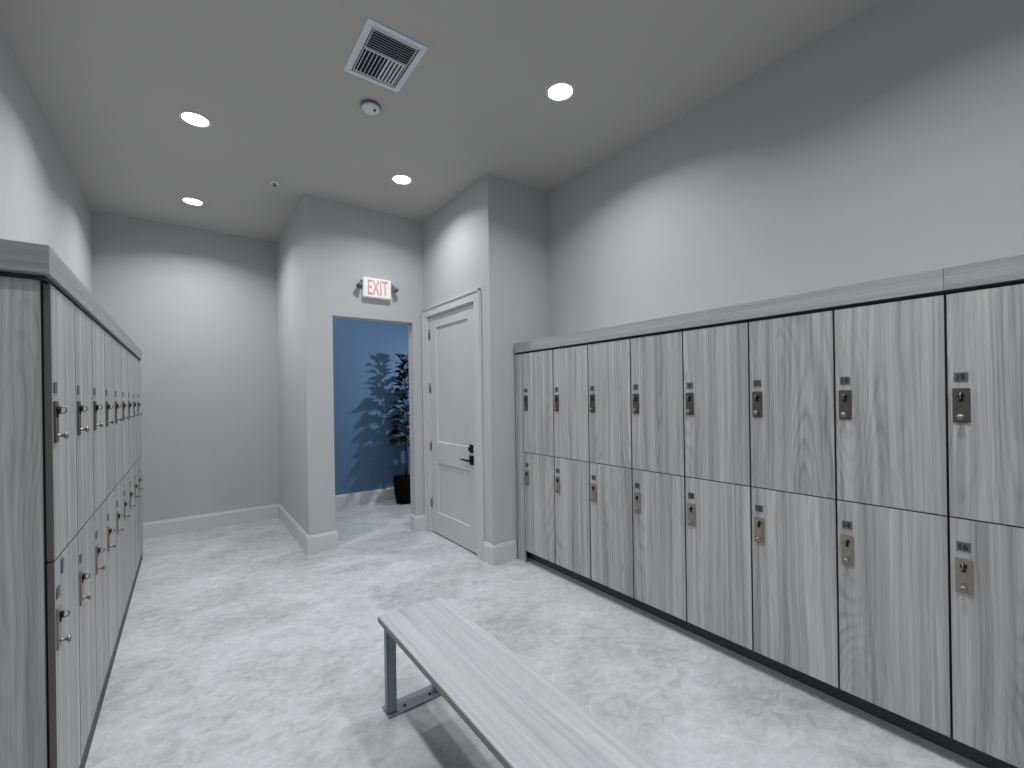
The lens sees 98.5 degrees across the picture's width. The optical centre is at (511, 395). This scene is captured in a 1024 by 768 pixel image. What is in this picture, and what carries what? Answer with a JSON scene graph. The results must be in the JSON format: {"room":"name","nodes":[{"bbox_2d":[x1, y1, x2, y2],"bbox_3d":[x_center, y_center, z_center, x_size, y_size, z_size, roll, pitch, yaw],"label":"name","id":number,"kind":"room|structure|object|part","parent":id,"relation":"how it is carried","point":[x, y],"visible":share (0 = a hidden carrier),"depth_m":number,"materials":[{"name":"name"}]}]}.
{"room":"changing room","nodes":[
{"label":"changing room","id":0,"kind":"room"},
{"bbox_2d":[0,26,92,294],"bbox_3d":[-1.453,-0.210,0.658,0.120,3.264,9.180,-1,0,-36],"label":"wall","id":1,"kind":"structure","parent":0,"point":[42,201],"depth_m":2.65,"materials":[{"name":"grey paint"}]},
{"bbox_2d":[92,211,279,522],"bbox_3d":[-3.451,-0.178,4.813,1.597,3.264,0.120,-1,0,-36],"label":"wall","id":2,"kind":"structure","parent":0,"point":[199,306],"depth_m":4.78,"materials":[{"name":"grey paint"}]},
{"bbox_2d":[143,504,278,538],"bbox_3d":[-3.389,1.371,4.758,1.595,0.163,0.015,-1,0,-36],"label":"baseboard","id":3,"kind":"structure","parent":2,"relation":"attached to","point":[154,529],"depth_m":4.81,"materials":[{"name":"paint"}]},
{"bbox_2d":[276,199,305,531],"bbox_3d":[-2.350,-0.195,4.766,0.120,3.264,1.583,-1,0,-36],"label":"wall","id":4,"kind":"structure","parent":0,"point":[289,242],"depth_m":4.56,"materials":[{"name":"grey paint"}]},
{"bbox_2d":[278,504,337,553],"bbox_3d":[-2.190,1.354,4.674,0.263,0.163,1.543,-1,0,-36],"label":"baseboard","id":5,"kind":"structure","parent":4,"relation":"attached to","point":[311,544],"depth_m":4.10,"materials":[{"name":"paint"}]},
{"bbox_2d":[301,194,424,535],"bbox_3d":[-0.316,-0.224,5.209,3.919,3.264,0.120,-1,0,-36],"label":"wall","id":6,"kind":"structure","parent":0,"point":[343,244],"depth_m":4.18,"materials":[{"name":"grey paint"}]},
{"bbox_2d":[356,277,398,299],"bbox_3d":[-1.320,-1.059,4.346,0.423,0.190,0.091,-1,0,-36],"label":"exit sign","id":7,"kind":"object","parent":6,"relation":"attached to","point":[374,288],"visible":1,"depth_m":4.34,"materials":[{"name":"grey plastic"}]},
{"bbox_2d":[410,514,424,531],"bbox_3d":[-0.996,1.336,4.680,0.121,0.163,0.135,-1,0,-36],"label":"baseboard","id":8,"kind":"structure","parent":6,"relation":"attached to","point":[417,523],"depth_m":4.63,"materials":[{"name":"paint"}]},
{"bbox_2d":[332,317,409,494],"bbox_3d":[-1.208,-0.210,6.518,3.799,3.264,0.120,-1,0,-36],"label":"wall","id":9,"kind":"structure","parent":0,"point":[364,357],"depth_m":5.90,"materials":[{"name":"blue paint"}]},
{"bbox_2d":[335,487,395,507],"bbox_3d":[-1.145,1.339,6.463,3.797,0.163,0.015,-1,0,-36],"label":"baseboard","id":10,"kind":"structure","parent":9,"relation":"attached to","point":[351,499],"depth_m":5.86,"materials":[{"name":"paint"}]},
{"bbox_2d":[0,0,881,242],"bbox_3d":[0.784,-1.924,2.340,5.756,0.100,9.440,-1,0,-36],"label":"ceiling","id":11,"kind":"structure","parent":0,"point":[111,80],"depth_m":2.65,"materials":[{"name":"paint"}]},
{"bbox_2d":[181,197,203,205],"bbox_3d":[-2.978,-1.815,4.121,0.180,0.006,0.180,-1,0,-36],"label":"recessed light","id":12,"kind":"object","parent":11,"relation":"in","point":[189,200],"visible":1,"depth_m":4.12,"materials":[{"name":"white plastic"}]},
{"bbox_2d":[178,110,211,127],"bbox_3d":[-2.092,-1.828,2.921,0.180,0.006,0.180,-1,0,-36],"label":"recessed light","id":13,"kind":"object","parent":11,"relation":"in","point":[195,119],"visible":1,"depth_m":2.92,"materials":[{"name":"white plastic"}]},
{"bbox_2d":[270,181,278,186],"bbox_3d":[-2.043,-1.819,3.803,0.072,0.025,0.072,-1,0,-36],"label":"sprinkler head","id":14,"kind":"object","parent":11,"relation":"attached to","point":[273,183],"visible":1,"depth_m":3.80},
{"bbox_2d":[360,99,380,114],"bbox_3d":[-0.896,-1.829,2.809,0.124,0.038,0.124,-1,0,-36],"label":"smoke detector","id":15,"kind":"object","parent":11,"relation":"attached to","point":[371,107],"visible":1,"depth_m":2.78,"materials":[{"name":"grey plastic"}]},
{"bbox_2d":[343,17,427,92],"bbox_3d":[-0.698,-1.846,2.424,0.322,0.012,0.425,-1,0,-36],"label":"ceiling vent","id":16,"kind":"object","parent":11,"relation":"in","point":[381,55],"visible":1,"depth_m":2.40,"materials":[{"name":"white metal"}]},
{"bbox_3d":[-0.724,-1.844,2.494,0.008,0.009,0.184,-1,0,-36],"label":"blade","id":17,"kind":"part","parent":16,"relation":"part of","materials":[{"name":"white metal"}]},
{"bbox_3d":[-0.707,-1.844,2.506,0.008,0.009,0.184,-1,0,-36],"label":"blade","id":18,"kind":"part","parent":16,"relation":"part of","materials":[{"name":"white metal"}]},
{"bbox_3d":[-0.691,-1.845,2.519,0.008,0.009,0.184,-1,0,-36],"label":"blade","id":19,"kind":"part","parent":16,"relation":"part of","materials":[{"name":"white metal"}]},
{"bbox_3d":[-0.674,-1.845,2.531,0.008,0.009,0.184,-1,0,-36],"label":"blade","id":20,"kind":"part","parent":16,"relation":"part of","materials":[{"name":"white metal"}]},
{"bbox_3d":[-0.658,-1.845,2.543,0.008,0.009,0.184,-1,0,-36],"label":"blade","id":21,"kind":"part","parent":16,"relation":"part of","materials":[{"name":"white metal"}]},
{"bbox_2d":[391,174,412,184],"bbox_3d":[-0.935,-1.845,3.767,0.180,0.006,0.180,-1,0,-36],"label":"recessed light","id":22,"kind":"object","parent":11,"relation":"in","point":[402,179],"visible":1,"depth_m":3.76,"materials":[{"name":"white plastic"}]},
{"bbox_2d":[546,81,574,101],"bbox_3d":[0.299,-1.864,2.708,0.180,0.006,0.180,-1,0,-36],"label":"recessed light","id":23,"kind":"object","parent":11,"relation":"in","point":[560,91],"visible":1,"depth_m":2.70,"materials":[{"name":"white plastic"}]},
{"bbox_2d":[422,172,504,544],"bbox_3d":[-0.502,-0.222,4.213,0.120,3.264,1.263,-1,0,-36],"label":"wall","id":24,"kind":"structure","parent":0,"point":[461,239],"depth_m":3.74,"materials":[{"name":"grey paint"}]},
{"bbox_2d":[428,304,476,554],"bbox_3d":[-0.583,0.300,4.231,0.097,2.222,0.915,-1,0,-36],"label":"door","id":25,"kind":"structure","parent":24,"relation":"in","point":[450,334],"depth_m":4.23,"materials":[{"name":"grey paint"}]},
{"bbox_3d":[-0.405,0.576,3.965,0.061,0.085,0.157,-1,0,-36],"label":"lever handle","id":26,"kind":"part","parent":25,"relation":"part of","materials":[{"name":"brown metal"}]},
{"bbox_2d":[422,288,483,560],"bbox_3d":[-0.539,0.248,4.251,0.146,2.325,1.118,-1,0,-36],"label":"door frame","id":27,"kind":"structure","parent":24,"relation":"attached to","point":[474,296],"depth_m":3.95,"materials":[{"name":"white paint"}]},
{"bbox_2d":[499,176,548,557],"bbox_3d":[0.102,-0.231,3.948,0.537,3.264,0.120,-1,0,-36],"label":"wall","id":28,"kind":"structure","parent":0,"point":[523,208],"depth_m":3.83,"materials":[{"name":"grey paint"}]},
{"bbox_2d":[483,540,516,565],"bbox_3d":[-0.099,1.322,3.779,0.247,0.163,0.145,-1,0,-36],"label":"baseboard","id":29,"kind":"structure","parent":28,"relation":"attached to","point":[504,552],"depth_m":3.71,"materials":[{"name":"paint"}]},
{"bbox_2d":[85,499,968,767],"bbox_3d":[0.833,1.439,2.338,5.756,0.100,9.440,-1,0,-36],"label":"floor","id":30,"kind":"structure","parent":0,"point":[240,646],"depth_m":2.27,"materials":[{"name":"grey concrete"}]},
{"bbox_2d":[0,276,46,767],"bbox_3d":[-1.516,0.544,1.177,0.374,1.758,0.017,-1,0,-36],"label":"end panel","id":31,"kind":"object","parent":30,"relation":"on","point":[23,730],"visible":1,"depth_m":1.26,"materials":[{"name":"grey wood"}]},
{"bbox_2d":[44,534,80,767],"bbox_3d":[-1.602,0.910,1.344,0.421,0.826,0.356,-1,0,-36],"label":"locker","id":32,"kind":"object","parent":30,"relation":"on","point":[61,589],"visible":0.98,"depth_m":1.39,"materials":[{"name":"wood"}]},
{"bbox_3d":[-1.376,0.595,1.340,0.002,0.033,0.036,-1,0,-36],"label":"number plate","id":33,"kind":"part","parent":32,"relation":"part of","materials":[{"name":"grey metal"}]},
{"bbox_2d":[40,282,77,562],"bbox_3d":[-1.614,0.083,1.345,0.421,0.826,0.356,-1,0,-36],"label":"locker","id":34,"kind":"object","parent":32,"relation":"on","point":[57,312],"visible":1,"depth_m":1.37,"materials":[{"name":"wood"}]},
{"bbox_3d":[-1.385,-0.025,1.341,0.002,0.033,0.036,-1,0,-36],"label":"number plate","id":35,"kind":"part","parent":34,"relation":"part of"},
{"bbox_3d":[-1.383,0.079,1.341,0.004,0.126,0.046,-1,0,-36],"label":"lock plate","id":36,"kind":"part","parent":34,"relation":"part of","materials":[{"name":"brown metal"}]},
{"bbox_3d":[-1.371,0.121,1.350,0.024,0.022,0.022,-1,0,-36],"label":"knob","id":37,"kind":"part","parent":34,"relation":"part of","materials":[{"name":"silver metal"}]},
{"bbox_2d":[0,239,141,360],"bbox_3d":[-2.469,-0.368,2.477,0.402,0.093,3.310,-1,0,-36],"label":"crown molding","id":38,"kind":"structure","parent":34,"relation":"on","point":[18,259],"depth_m":1.34,"materials":[{"name":"wood"}]},
{"bbox_3d":[-1.374,0.701,1.341,0.004,0.126,0.046,-1,0,-36],"label":"lock plate","id":39,"kind":"part","parent":32,"relation":"part of","materials":[{"name":"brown metal"}]},
{"bbox_2d":[61,553,64,572],"bbox_3d":[-1.412,0.526,1.391,0.006,0.062,0.024,-1,0,-36],"label":"tag","id":40,"kind":"object","parent":32,"relation":"hanging from","point":[62,559],"visible":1,"depth_m":1.39,"materials":[{"name":"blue plastic"}]},
{"bbox_3d":[-1.362,0.743,1.349,0.024,0.022,0.022,-1,0,-36],"label":"knob","id":41,"kind":"part","parent":32,"relation":"part of","materials":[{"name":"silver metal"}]},
{"bbox_2d":[77,514,96,759],"bbox_3d":[-1.815,0.914,1.633,0.421,0.826,0.356,-1,0,-36],"label":"locker","id":42,"kind":"object","parent":30,"relation":"on","point":[86,535],"visible":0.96,"depth_m":1.72,"materials":[{"name":"wood"}]},
{"bbox_3d":[-1.587,0.704,1.629,0.004,0.126,0.046,-1,0,-36],"label":"lock plate","id":43,"kind":"part","parent":42,"relation":"part of","materials":[{"name":"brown metal"}]},
{"bbox_2d":[74,305,93,530],"bbox_3d":[-1.827,0.086,1.633,0.421,0.826,0.356,-1,0,-36],"label":"locker","id":44,"kind":"object","parent":42,"relation":"on","point":[83,323],"visible":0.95,"depth_m":1.72,"materials":[{"name":"wood"}]},
{"bbox_3d":[-1.596,0.083,1.630,0.004,0.126,0.046,-1,0,-36],"label":"lock plate","id":45,"kind":"part","parent":44,"relation":"part of","materials":[{"name":"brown metal"}]},
{"bbox_3d":[-1.584,0.124,1.638,0.024,0.022,0.022,-1,0,-36],"label":"knob","id":46,"kind":"part","parent":44,"relation":"part of","materials":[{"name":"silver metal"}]},
{"bbox_3d":[-1.575,0.746,1.638,0.024,0.022,0.022,-1,0,-36],"label":"knob","id":47,"kind":"part","parent":42,"relation":"part of","materials":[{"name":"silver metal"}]},
{"bbox_2d":[93,499,108,704],"bbox_3d":[-2.028,0.917,1.921,0.421,0.826,0.356,-1,0,-36],"label":"locker","id":48,"kind":"object","parent":30,"relation":"on","point":[100,515],"visible":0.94,"depth_m":2.01,"materials":[{"name":"wood"}]},
{"bbox_3d":[-1.800,0.708,1.918,0.004,0.126,0.046,-1,0,-36],"label":"lock plate","id":49,"kind":"part","parent":48,"relation":"part of","materials":[{"name":"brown metal"}]},
{"bbox_2d":[91,320,105,511],"bbox_3d":[-2.040,0.089,1.922,0.421,0.826,0.356,-1,0,-36],"label":"locker","id":50,"kind":"object","parent":48,"relation":"on","point":[98,365],"visible":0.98,"depth_m":2.01,"materials":[{"name":"wood"}]},
{"bbox_3d":[-1.809,0.086,1.918,0.004,0.126,0.046,-1,0,-36],"label":"lock plate","id":51,"kind":"part","parent":50,"relation":"part of","materials":[{"name":"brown metal"}]},
{"bbox_2d":[79,554,141,767],"bbox_3d":[-2.314,1.387,2.595,0.018,0.098,3.222,-1,0,-36],"label":"toe kick","id":52,"kind":"object","parent":30,"relation":"on","point":[100,702],"visible":0.44,"depth_m":2.15,"materials":[{"name":"black plastic"}]},
{"bbox_2d":[106,487,117,663],"bbox_3d":[-2.241,0.920,2.210,0.421,0.826,0.356,-1,0,-36],"label":"locker","id":53,"kind":"object","parent":30,"relation":"on","point":[111,498],"visible":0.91,"depth_m":2.30,"materials":[{"name":"wood"}]},
{"bbox_3d":[-2.013,0.711,2.206,0.004,0.126,0.046,-1,0,-36],"label":"lock plate","id":54,"kind":"part","parent":53,"relation":"part of","materials":[{"name":"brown metal"}]},
{"bbox_2d":[104,331,115,496],"bbox_3d":[-2.253,0.092,2.210,0.421,0.826,0.356,-1,0,-36],"label":"locker","id":55,"kind":"object","parent":53,"relation":"on","point":[108,340],"visible":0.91,"depth_m":2.29,"materials":[{"name":"wood"}]},
{"bbox_3d":[-2.022,0.089,2.207,0.004,0.126,0.046,-1,0,-36],"label":"lock plate","id":56,"kind":"part","parent":55,"relation":"part of","materials":[{"name":"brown metal"}]},
{"bbox_2d":[115,478,124,632],"bbox_3d":[-2.453,0.924,2.498,0.421,0.826,0.356,-1,0,-36],"label":"locker","id":57,"kind":"object","parent":30,"relation":"on","point":[119,487],"visible":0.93,"depth_m":2.59,"materials":[{"name":"wood"}]},
{"bbox_3d":[-2.225,0.714,2.495,0.004,0.126,0.046,-1,0,-36],"label":"lock plate","id":58,"kind":"part","parent":57,"relation":"part of","materials":[{"name":"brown metal"}]},
{"bbox_2d":[114,339,122,484],"bbox_3d":[-2.466,0.096,2.499,0.421,0.826,0.356,-1,0,-36],"label":"locker","id":59,"kind":"object","parent":57,"relation":"on","point":[117,347],"visible":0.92,"depth_m":2.59,"materials":[{"name":"wood"}]},
{"bbox_3d":[-2.234,0.092,2.495,0.004,0.126,0.046,-1,0,-36],"label":"lock plate","id":60,"kind":"part","parent":59,"relation":"part of","materials":[{"name":"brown metal"}]},
{"bbox_2d":[123,471,130,608],"bbox_3d":[-2.666,0.927,2.787,0.421,0.826,0.356,-1,0,-36],"label":"locker","id":61,"kind":"object","parent":30,"relation":"on","point":[126,502],"visible":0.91,"depth_m":2.87,"materials":[{"name":"wood"}]},
{"bbox_2d":[121,345,128,476],"bbox_3d":[-2.678,0.099,2.787,0.421,0.826,0.356,-1,0,-36],"label":"locker","id":62,"kind":"object","parent":61,"relation":"on","point":[124,361],"visible":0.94,"depth_m":2.88,"materials":[{"name":"wood"}]},
{"bbox_3d":[-2.438,0.718,2.783,0.004,0.126,0.046,-1,0,-36],"label":"lock plate","id":63,"kind":"part","parent":61,"relation":"part of","materials":[{"name":"silver metal"}]},
{"bbox_2d":[129,465,135,587],"bbox_3d":[-2.879,0.930,3.075,0.421,0.826,0.356,-1,0,-36],"label":"locker","id":64,"kind":"object","parent":30,"relation":"on","point":[131,470],"visible":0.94,"depth_m":3.16,"materials":[{"name":"wood"}]},
{"bbox_2d":[127,351,133,468],"bbox_3d":[-2.891,0.102,3.076,0.421,0.826,0.356,-1,0,-36],"label":"locker","id":65,"kind":"object","parent":64,"relation":"on","point":[129,355],"visible":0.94,"depth_m":3.17,"materials":[{"name":"wood"}]},
{"bbox_2d":[134,460,139,570],"bbox_3d":[-3.092,0.934,3.364,0.421,0.826,0.356,-1,0,-36],"label":"locker","id":66,"kind":"object","parent":30,"relation":"on","point":[136,484],"visible":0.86,"depth_m":3.46,"materials":[{"name":"wood"}]},
{"bbox_2d":[132,355,138,462],"bbox_3d":[-3.104,0.106,3.364,0.421,0.826,0.356,-1,0,-36],"label":"locker","id":67,"kind":"object","parent":66,"relation":"on","point":[135,419],"visible":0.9,"depth_m":3.45,"materials":[{"name":"wood"}]},
{"bbox_2d":[138,455,143,556],"bbox_3d":[-3.305,0.937,3.652,0.421,0.826,0.356,-1,0,-36],"label":"locker","id":68,"kind":"object","parent":30,"relation":"on","point":[140,478],"visible":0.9,"depth_m":3.74,"materials":[{"name":"wood"}]},
{"bbox_2d":[137,359,142,458],"bbox_3d":[-3.317,0.109,3.653,0.421,0.826,0.356,-1,0,-36],"label":"locker","id":69,"kind":"object","parent":68,"relation":"on","point":[139,404],"visible":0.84,"depth_m":3.74,"materials":[{"name":"wood"}]},
{"bbox_2d":[386,352,410,504],"bbox_3d":[-1.406,0.417,5.896,0.564,2.014,0.546,-1,0,-36],"label":"potted plant","id":70,"kind":"object","parent":30,"relation":"on","point":[401,482],"visible":0.8,"depth_m":5.84,"materials":[{"name":"green plant"}]},
{"bbox_3d":[-1.420,1.251,5.898,0.307,0.348,0.307,-1,0,31],"label":"pot","id":71,"kind":"part","parent":70,"relation":"part of","materials":[{"name":"black plastic"}]},
{"bbox_3d":[-1.428,0.320,5.902,0.038,1.591,0.020,-1,0,-36],"label":"stem","id":72,"kind":"part","parent":70,"relation":"part of","materials":[{"name":"brown plant"}]},
{"bbox_3d":[-1.408,0.460,5.922,0.033,1.311,0.060,-1,0,-6],"label":"stem","id":73,"kind":"part","parent":70,"relation":"part of","materials":[{"name":"brown plant"}]},
{"bbox_2d":[515,355,519,558],"bbox_3d":[0.215,0.522,3.909,0.415,1.754,0.018,-1,0,-36],"label":"end panel","id":74,"kind":"object","parent":30,"relation":"on","point":[515,355],"visible":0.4,"depth_m":3.78,"materials":[{"name":"grey wood"}]},
{"bbox_2d":[378,597,663,767],"bbox_3d":[0.074,1.185,1.326,0.314,0.430,1.868,-1,0,-36],"label":"bench","id":75,"kind":"object","parent":30,"relation":"on","point":[523,718],"visible":1,"depth_m":1.45,"materials":[{"name":"wood"}]},
{"bbox_3d":[-0.539,1.208,1.966,0.043,0.390,0.043,-1,0,-36],"label":"leg","id":76,"kind":"part","parent":75,"relation":"part of","materials":[{"name":"metal"}]},
{"bbox_3d":[-0.450,1.404,2.040,0.274,0.007,0.093,-1,0,-36],"label":"foot plate","id":77,"kind":"part","parent":75,"relation":"part of","materials":[{"name":"metal"}]},
{"bbox_2d":[517,354,526,561],"bbox_3d":[0.086,0.524,3.750,0.016,1.754,0.081,-1,0,-36],"label":"filler panel","id":78,"kind":"object","parent":30,"relation":"on","point":[520,412],"visible":1,"depth_m":3.74,"materials":[{"name":"grey wood"}]},
{"bbox_2d":[524,452,555,563],"bbox_3d":[0.377,0.883,3.669,0.443,0.826,0.378,-1,0,-36],"label":"locker","id":79,"kind":"object","parent":30,"relation":"on","point":[539,470],"visible":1,"depth_m":3.54,"materials":[{"name":"wood"}]},
{"bbox_3d":[0.129,0.680,3.673,0.004,0.126,0.049,-1,0,-36],"label":"lock plate","id":80,"kind":"part","parent":79,"relation":"part of","materials":[{"name":"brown metal"}]},
{"bbox_2d":[523,350,554,455],"bbox_3d":[0.364,0.055,3.670,0.443,0.826,0.378,-1,0,-36],"label":"locker","id":81,"kind":"object","parent":79,"relation":"on","point":[538,388],"visible":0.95,"depth_m":3.54,"materials":[{"name":"wood"}]},
{"bbox_3d":[0.119,0.059,3.674,0.004,0.126,0.049,-1,0,-36],"label":"lock plate","id":82,"kind":"part","parent":81,"relation":"part of","materials":[{"name":"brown metal"}]},
{"bbox_2d":[555,457,590,578],"bbox_3d":[0.599,0.879,3.368,0.443,0.826,0.366,-1,0,-36],"label":"locker","id":83,"kind":"object","parent":30,"relation":"on","point":[572,477],"visible":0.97,"depth_m":3.24,"materials":[{"name":"wood"}]},
{"bbox_3d":[0.353,0.677,3.369,0.004,0.126,0.048,-1,0,-36],"label":"lock plate","id":84,"kind":"part","parent":83,"relation":"part of","materials":[{"name":"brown metal"}]},
{"bbox_2d":[553,345,589,461],"bbox_3d":[0.587,0.051,3.369,0.443,0.826,0.366,-1,0,-36],"label":"locker","id":85,"kind":"object","parent":83,"relation":"on","point":[570,364],"visible":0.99,"depth_m":3.24,"materials":[{"name":"wood"}]},
{"bbox_3d":[0.344,0.055,3.369,0.004,0.126,0.048,-1,0,-36],"label":"lock plate","id":86,"kind":"part","parent":85,"relation":"part of","materials":[{"name":"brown metal"}]},
{"bbox_2d":[590,462,633,597],"bbox_3d":[0.818,0.876,3.072,0.443,0.826,0.367,-1,0,-36],"label":"locker","id":87,"kind":"object","parent":30,"relation":"on","point":[611,486],"visible":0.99,"depth_m":2.94,"materials":[{"name":"wood"}]},
{"bbox_3d":[0.572,0.673,3.072,0.004,0.126,0.048,-1,0,-36],"label":"lock plate","id":88,"kind":"part","parent":87,"relation":"part of","materials":[{"name":"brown metal"}]},
{"bbox_2d":[588,339,631,467],"bbox_3d":[0.805,0.048,3.072,0.443,0.826,0.367,-1,0,-36],"label":"locker","id":89,"kind":"object","parent":87,"relation":"on","point":[609,363],"visible":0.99,"depth_m":2.94,"materials":[{"name":"wood"}]},
{"bbox_3d":[0.563,0.052,3.073,0.004,0.126,0.048,-1,0,-36],"label":"lock plate","id":90,"kind":"part","parent":89,"relation":"part of","materials":[{"name":"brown metal"}]},
{"bbox_2d":[632,469,686,620],"bbox_3d":[1.037,0.873,2.775,0.443,0.826,0.367,-1,0,-36],"label":"locker","id":91,"kind":"object","parent":30,"relation":"on","point":[659,499],"visible":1,"depth_m":2.65,"materials":[{"name":"wood"}]},
{"bbox_3d":[0.791,0.670,2.775,0.004,0.126,0.048,-1,0,-36],"label":"lock plate","id":92,"kind":"part","parent":91,"relation":"part of","materials":[{"name":"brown metal"}]},
{"bbox_2d":[631,332,684,475],"bbox_3d":[1.024,0.045,2.775,0.443,0.826,0.367,-1,0,-36],"label":"locker","id":93,"kind":"object","parent":91,"relation":"on","point":[657,361],"visible":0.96,"depth_m":2.65,"materials":[{"name":"wood"}]},
{"bbox_3d":[0.781,-0.056,2.776,0.004,0.033,0.038,-1,0,-36],"label":"number plate","id":94,"kind":"part","parent":93,"relation":"part of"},
{"bbox_3d":[0.782,0.048,2.776,0.004,0.126,0.048,-1,0,-36],"label":"lock plate","id":95,"kind":"part","parent":93,"relation":"part of","materials":[{"name":"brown metal"}]},
{"bbox_2d":[685,477,753,649],"bbox_3d":[1.254,0.869,2.479,0.443,0.826,0.363,-1,0,-36],"label":"locker","id":96,"kind":"object","parent":30,"relation":"on","point":[719,559],"visible":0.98,"depth_m":2.35,"materials":[{"name":"wood"}]},
{"bbox_3d":[1.009,0.561,2.479,0.004,0.033,0.037,-1,0,-36],"label":"number plate","id":97,"kind":"part","parent":96,"relation":"part of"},
{"bbox_3d":[1.010,0.667,2.479,0.004,0.126,0.047,-1,0,-36],"label":"lock plate","id":98,"kind":"part","parent":96,"relation":"part of","materials":[{"name":"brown metal"}]},
{"bbox_2d":[683,322,750,485],"bbox_3d":[1.242,0.041,2.480,0.443,0.826,0.363,-1,0,-36],"label":"locker","id":99,"kind":"object","parent":96,"relation":"on","point":[717,425],"visible":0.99,"depth_m":2.35,"materials":[{"name":"wood"}]},
{"bbox_3d":[1.000,-0.059,2.479,0.004,0.033,0.037,-1,0,-36],"label":"number plate","id":100,"kind":"part","parent":99,"relation":"part of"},
{"bbox_3d":[1.001,0.045,2.479,0.004,0.126,0.047,-1,0,-36],"label":"lock plate","id":101,"kind":"part","parent":99,"relation":"part of","materials":[{"name":"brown metal"}]},
{"bbox_2d":[527,551,1017,767],"bbox_3d":[1.113,1.336,2.451,0.034,0.098,3.372,-1,0,-36],"label":"toe kick","id":102,"kind":"object","parent":30,"relation":"on","point":[949,747],"visible":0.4,"depth_m":2.07,"materials":[{"name":"black plastic"}]},
{"bbox_2d":[751,487,839,687],"bbox_3d":[1.470,0.866,2.187,0.443,0.826,0.361,-1,0,-36],"label":"locker","id":103,"kind":"object","parent":30,"relation":"on","point":[795,535],"visible":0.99,"depth_m":2.05,"materials":[{"name":"wood"}]},
{"bbox_3d":[1.225,0.557,2.186,0.004,0.033,0.037,-1,0,-36],"label":"number plate","id":104,"kind":"part","parent":103,"relation":"part of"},
{"bbox_3d":[1.226,0.663,2.185,0.004,0.126,0.047,-1,0,-36],"label":"lock plate","id":105,"kind":"part","parent":103,"relation":"part of","materials":[{"name":"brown metal"}]},
{"bbox_2d":[749,311,836,498],"bbox_3d":[1.458,0.038,2.187,0.443,0.826,0.361,-1,0,-36],"label":"locker","id":106,"kind":"object","parent":103,"relation":"on","point":[793,386],"visible":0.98,"depth_m":2.06,"materials":[{"name":"wood"}]},
{"bbox_3d":[1.216,-0.063,2.186,0.004,0.033,0.037,-1,0,-36],"label":"number plate","id":107,"kind":"part","parent":106,"relation":"part of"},
{"bbox_3d":[1.217,0.041,2.186,0.004,0.126,0.047,-1,0,-36],"label":"lock plate","id":108,"kind":"part","parent":106,"relation":"part of","materials":[{"name":"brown metal"}]},
{"bbox_2d":[837,499,952,736],"bbox_3d":[1.683,0.863,1.899,0.443,0.826,0.350,-1,0,-36],"label":"locker","id":109,"kind":"object","parent":30,"relation":"on","point":[894,570],"visible":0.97,"depth_m":1.76,"materials":[{"name":"wood"}]},
{"bbox_3d":[1.440,0.554,1.895,0.004,0.033,0.036,-1,0,-36],"label":"number plate","id":110,"kind":"part","parent":109,"relation":"part of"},
{"bbox_3d":[1.441,0.660,1.894,0.004,0.126,0.046,-1,0,-36],"label":"lock plate","id":111,"kind":"part","parent":109,"relation":"part of","materials":[{"name":"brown metal"}]},
{"bbox_2d":[834,295,949,515],"bbox_3d":[1.671,0.035,1.899,0.443,0.826,0.350,-1,0,-36],"label":"locker","id":112,"kind":"object","parent":109,"relation":"on","point":[891,375],"visible":0.98,"depth_m":1.76,"materials":[{"name":"wood"}]},
{"bbox_3d":[1.431,-0.066,1.895,0.004,0.033,0.036,-1,0,-36],"label":"number plate","id":113,"kind":"part","parent":112,"relation":"part of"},
{"bbox_3d":[1.432,0.038,1.895,0.004,0.126,0.046,-1,0,-36],"label":"lock plate","id":114,"kind":"part","parent":112,"relation":"part of","materials":[{"name":"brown metal"}]},
{"bbox_2d":[950,516,1023,767],"bbox_3d":[1.894,0.859,1.612,0.443,0.826,0.358,-1,0,-36],"label":"locker","id":115,"kind":"object","parent":30,"relation":"on","point":[987,558],"visible":1,"depth_m":1.56,"materials":[{"name":"wood"}]},
{"bbox_3d":[1.640,0.699,1.601,0.024,0.022,0.022,-1,0,-36],"label":"knob","id":116,"kind":"part","parent":115,"relation":"part of","materials":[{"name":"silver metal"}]},
{"bbox_3d":[1.649,0.551,1.611,0.004,0.033,0.037,-1,0,-36],"label":"number plate","id":117,"kind":"part","parent":115,"relation":"part of","materials":[{"name":"grey metal"}]},
{"bbox_3d":[1.651,0.657,1.610,0.004,0.126,0.047,-1,0,-36],"label":"lock plate","id":118,"kind":"part","parent":115,"relation":"part of","materials":[{"name":"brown metal"}]},
{"bbox_2d":[946,284,1023,526],"bbox_3d":[1.882,0.031,1.613,0.443,0.826,0.358,-1,0,-36],"label":"locker","id":119,"kind":"object","parent":115,"relation":"on","point":[985,327],"visible":1,"depth_m":1.56,"materials":[{"name":"wood"}]},
{"bbox_3d":[1.631,0.077,1.602,0.024,0.022,0.022,-1,0,-36],"label":"knob","id":120,"kind":"part","parent":119,"relation":"part of","materials":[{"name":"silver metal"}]},
{"bbox_3d":[1.640,-0.069,1.611,0.004,0.033,0.037,-1,0,-36],"label":"number plate","id":121,"kind":"part","parent":119,"relation":"part of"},
{"bbox_3d":[1.641,0.035,1.611,0.004,0.126,0.047,-1,0,-36],"label":"lock plate","id":122,"kind":"part","parent":119,"relation":"part of","materials":[{"name":"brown metal"}]},
{"bbox_2d":[547,0,1023,336],"bbox_3d":[1.883,-0.259,2.086,0.120,3.264,7.517,-1,0,-36],"label":"wall","id":123,"kind":"structure","parent":0,"point":[889,143],"depth_m":2.31,"materials":[{"name":"grey paint"}]},
{"bbox_2d":[514,254,1023,354],"bbox_3d":[1.199,-0.421,2.550,0.421,0.095,3.395,-1,0,-36],"label":"locker top","id":124,"kind":"object","parent":123,"relation":"attached to","point":[1007,271],"depth_m":1.96,"materials":[{"name":"wood"}]}
]}

